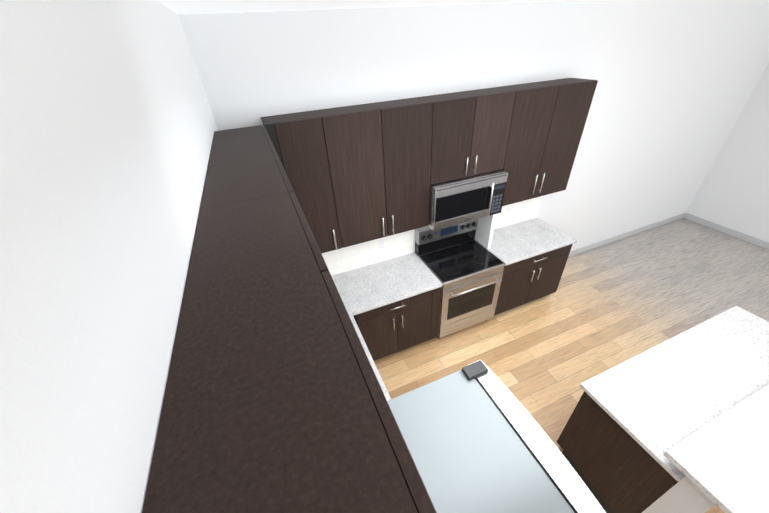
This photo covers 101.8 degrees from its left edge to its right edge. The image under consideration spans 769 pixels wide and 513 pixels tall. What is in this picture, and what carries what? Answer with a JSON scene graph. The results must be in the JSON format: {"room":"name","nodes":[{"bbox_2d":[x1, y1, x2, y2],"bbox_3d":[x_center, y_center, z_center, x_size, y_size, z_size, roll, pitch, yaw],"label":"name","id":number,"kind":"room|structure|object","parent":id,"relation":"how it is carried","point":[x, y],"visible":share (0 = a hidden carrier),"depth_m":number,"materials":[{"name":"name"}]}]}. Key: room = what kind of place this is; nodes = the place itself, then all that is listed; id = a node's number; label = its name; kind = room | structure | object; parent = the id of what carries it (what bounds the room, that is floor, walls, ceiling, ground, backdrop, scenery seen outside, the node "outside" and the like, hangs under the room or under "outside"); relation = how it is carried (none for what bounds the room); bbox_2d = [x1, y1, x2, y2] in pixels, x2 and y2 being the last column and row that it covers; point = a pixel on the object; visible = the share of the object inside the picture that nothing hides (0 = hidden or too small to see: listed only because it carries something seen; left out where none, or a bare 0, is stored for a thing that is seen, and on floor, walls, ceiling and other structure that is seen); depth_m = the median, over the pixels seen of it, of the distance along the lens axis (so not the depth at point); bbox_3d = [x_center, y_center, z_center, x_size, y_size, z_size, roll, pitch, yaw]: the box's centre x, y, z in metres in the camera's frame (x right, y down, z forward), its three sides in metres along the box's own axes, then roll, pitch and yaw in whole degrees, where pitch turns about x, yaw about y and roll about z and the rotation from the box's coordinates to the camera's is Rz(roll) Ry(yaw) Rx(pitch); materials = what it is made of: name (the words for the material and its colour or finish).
{"room":"kitchen","nodes":[
{"label":"kitchen","id":0,"kind":"room"},
{"bbox_2d":[0,0,217,512],"bbox_3d":[0.288,1.867,-0.273,0.120,3.135,8.140,-16,37,-16],"label":"wall","id":1,"kind":"structure","parent":0,"point":[108,127],"depth_m":0.41,"materials":[{"name":"paint"}]},
{"bbox_2d":[208,125,277,164],"bbox_3d":[-0.761,-0.177,2.043,0.312,1.100,0.840,-16,37,-16],"label":"upper cabinet","id":2,"kind":"object","parent":1,"relation":"attached to","point":[245,143],"depth_m":1.68,"materials":[{"name":"brown wood"}]},
{"bbox_2d":[200,157,290,204],"bbox_3d":[-0.521,0.146,1.559,0.312,1.100,0.419,-16,37,-16],"label":"upper cabinet","id":3,"kind":"object","parent":1,"relation":"attached to","point":[261,174],"depth_m":1.26,"materials":[{"name":"brown wood"}]},
{"bbox_2d":[142,185,436,512],"bbox_3d":[-0.255,0.330,0.860,0.312,0.629,1.044,-16,37,-16],"label":"upper cabinet","id":4,"kind":"object","parent":1,"relation":"attached to","point":[274,400],"depth_m":0.48,"materials":[{"name":"brown wood"}]},
{"bbox_2d":[157,0,580,14],"bbox_3d":[3.504,-0.389,-0.189,7.274,0.120,8.140,-16,37,-16],"label":"ceiling","id":5,"kind":"structure","parent":0,"point":[179,7],"depth_m":1.84,"materials":[{"name":"paint"}]},
{"bbox_2d":[179,0,768,250],"bbox_3d":[2.066,-1.116,3.827,7.034,3.135,0.120,-16,37,-16],"label":"wall","id":6,"kind":"structure","parent":0,"point":[678,80],"depth_m":3.04,"materials":[{"name":"paint"}]},
{"bbox_2d":[261,110,344,253],"bbox_3d":[-0.649,-0.555,2.573,0.385,1.100,0.318,-16,37,-16],"label":"upper cabinet","id":7,"kind":"object","parent":6,"relation":"attached to","point":[300,141],"depth_m":2.34,"materials":[{"name":"black wood"}]},
{"bbox_2d":[320,97,436,246],"bbox_3d":[-0.062,-0.719,2.753,0.887,1.100,0.318,-16,37,-16],"label":"upper cabinet","id":8,"kind":"object","parent":6,"relation":"attached to","point":[359,174],"depth_m":2.56,"materials":[{"name":"black wood"}]},
{"bbox_2d":[380,240,385,250],"bbox_3d":[-0.016,-0.118,3.366,0.072,0.116,0.009,-16,37,-16],"label":"outlet","id":9,"kind":"object","parent":6,"relation":"attached to","point":[382,245],"visible":1,"depth_m":3.36,"materials":[{"name":"white plastic"}]},
{"bbox_2d":[417,86,520,183],"bbox_3d":[0.712,-1.110,2.875,0.811,0.682,0.318,-16,37,-16],"label":"upper cabinet","id":10,"kind":"object","parent":6,"relation":"attached to","point":[472,131],"depth_m":2.73,"materials":[{"name":"black wood"}]},
{"bbox_2d":[428,169,507,230],"bbox_3d":[0.766,-0.615,3.145,0.806,0.434,0.430,-16,37,-16],"label":"microwave","id":11,"kind":"object","parent":10,"relation":"attached to","point":[460,200],"visible":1,"depth_m":2.99,"materials":[{"name":"silver metal"}]},
{"bbox_2d":[506,207,511,215],"bbox_3d":[1.535,-0.552,3.843,0.072,0.116,0.009,-16,37,-16],"label":"outlet","id":12,"kind":"object","parent":6,"relation":"attached to","point":[509,210],"visible":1,"depth_m":3.84,"materials":[{"name":"white plastic"}]},
{"bbox_2d":[502,78,597,205],"bbox_3d":[1.541,-1.168,3.246,0.960,1.100,0.318,-16,37,-16],"label":"upper cabinet","id":13,"kind":"object","parent":6,"relation":"attached to","point":[549,121],"depth_m":3.06,"materials":[{"name":"black wood"}]},
{"bbox_2d":[568,213,685,256],"bbox_3d":[3.719,-0.273,5.119,3.597,0.100,0.013,-16,37,-16],"label":"baseboard","id":14,"kind":"structure","parent":6,"relation":"attached to","point":[618,237],"depth_m":5.19,"materials":[{"name":"grey paint"}]},
{"bbox_2d":[374,218,768,512],"bbox_3d":[3.677,2.275,1.674,7.274,0.120,8.140,-16,37,-16],"label":"floor","id":15,"kind":"structure","parent":0,"point":[603,308],"depth_m":3.84,"materials":[{"name":"brown wood"}]},
{"bbox_2d":[358,284,442,363],"bbox_3d":[0.030,0.632,3.487,0.995,0.879,0.646,-16,37,-16],"label":"base cabinet","id":16,"kind":"object","parent":15,"relation":"on","point":[389,329],"depth_m":3.23,"materials":[{"name":"black wood"}]},
{"bbox_2d":[332,276,389,400],"bbox_3d":[-0.464,0.783,2.517,0.633,0.035,1.918,-16,37,-16],"label":"countertop","id":17,"kind":"structure","parent":16,"relation":"on","point":[335,278],"depth_m":2.62,"materials":[{"name":"white stone"}]},
{"bbox_2d":[334,252,441,315],"bbox_3d":[0.019,0.250,3.235,0.961,0.035,0.633,-16,37,-16],"label":"countertop","id":18,"kind":"structure","parent":16,"relation":"on","point":[369,286],"depth_m":3.19,"materials":[{"name":"white stone"}]},
{"bbox_2d":[415,219,504,338],"bbox_3d":[0.848,0.272,3.618,0.766,1.232,0.690,-16,37,-16],"label":"range","id":19,"kind":"object","parent":15,"relation":"on","point":[462,264],"visible":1,"depth_m":3.45,"materials":[{"name":"silver metal"}]},
{"bbox_2d":[387,360,605,512],"bbox_3d":[0.218,1.467,1.537,0.926,1.726,0.710,-16,37,-16],"label":"fridge","id":20,"kind":"object","parent":15,"relation":"on","point":[477,439],"visible":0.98,"depth_m":1.14,"materials":[{"name":"grey paint"}]},
{"bbox_2d":[476,240,572,314],"bbox_3d":[1.661,0.164,4.005,1.002,0.879,0.608,-16,37,-16],"label":"base cabinet","id":21,"kind":"object","parent":15,"relation":"on","point":[526,281],"depth_m":3.73,"materials":[{"name":"black wood"}]},
{"bbox_2d":[475,216,576,263],"bbox_3d":[1.651,-0.207,3.737,1.022,0.035,0.633,-16,37,-16],"label":"countertop","id":22,"kind":"structure","parent":21,"relation":"on","point":[525,239],"depth_m":3.65,"materials":[{"name":"white stone"}]},
{"bbox_2d":[557,306,768,512],"bbox_3d":[2.366,1.192,2.358,1.756,1.006,0.738,-16,37,-16],"label":"kitchen island","id":23,"kind":"object","parent":15,"relation":"on","point":[678,423],"depth_m":2.14,"materials":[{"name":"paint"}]},
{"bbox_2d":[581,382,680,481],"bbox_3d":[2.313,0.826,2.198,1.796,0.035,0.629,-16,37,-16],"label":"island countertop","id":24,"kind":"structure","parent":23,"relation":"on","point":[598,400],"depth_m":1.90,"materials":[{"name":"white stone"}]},
{"bbox_2d":[661,386,768,512],"bbox_3d":[2.475,0.946,1.779,1.876,0.044,0.480,-16,37,-16],"label":"island countertop","id":25,"kind":"structure","parent":23,"relation":"on","point":[727,459],"depth_m":1.65,"materials":[{"name":"white stone"}]},
{"bbox_2d":[686,63,768,241],"bbox_3d":[6.893,0.018,1.757,0.120,3.135,8.140,-16,37,-16],"label":"wall","id":26,"kind":"structure","parent":0,"point":[732,192],"depth_m":4.82,"materials":[{"name":"paint"}]},
{"bbox_2d":[684,213,768,249],"bbox_3d":[6.910,1.278,2.606,0.017,0.100,7.899,-16,37,-16],"label":"baseboard","id":27,"kind":"structure","parent":26,"relation":"attached to","point":[735,233],"depth_m":5.13,"materials":[{"name":"grey paint"}]}
]}

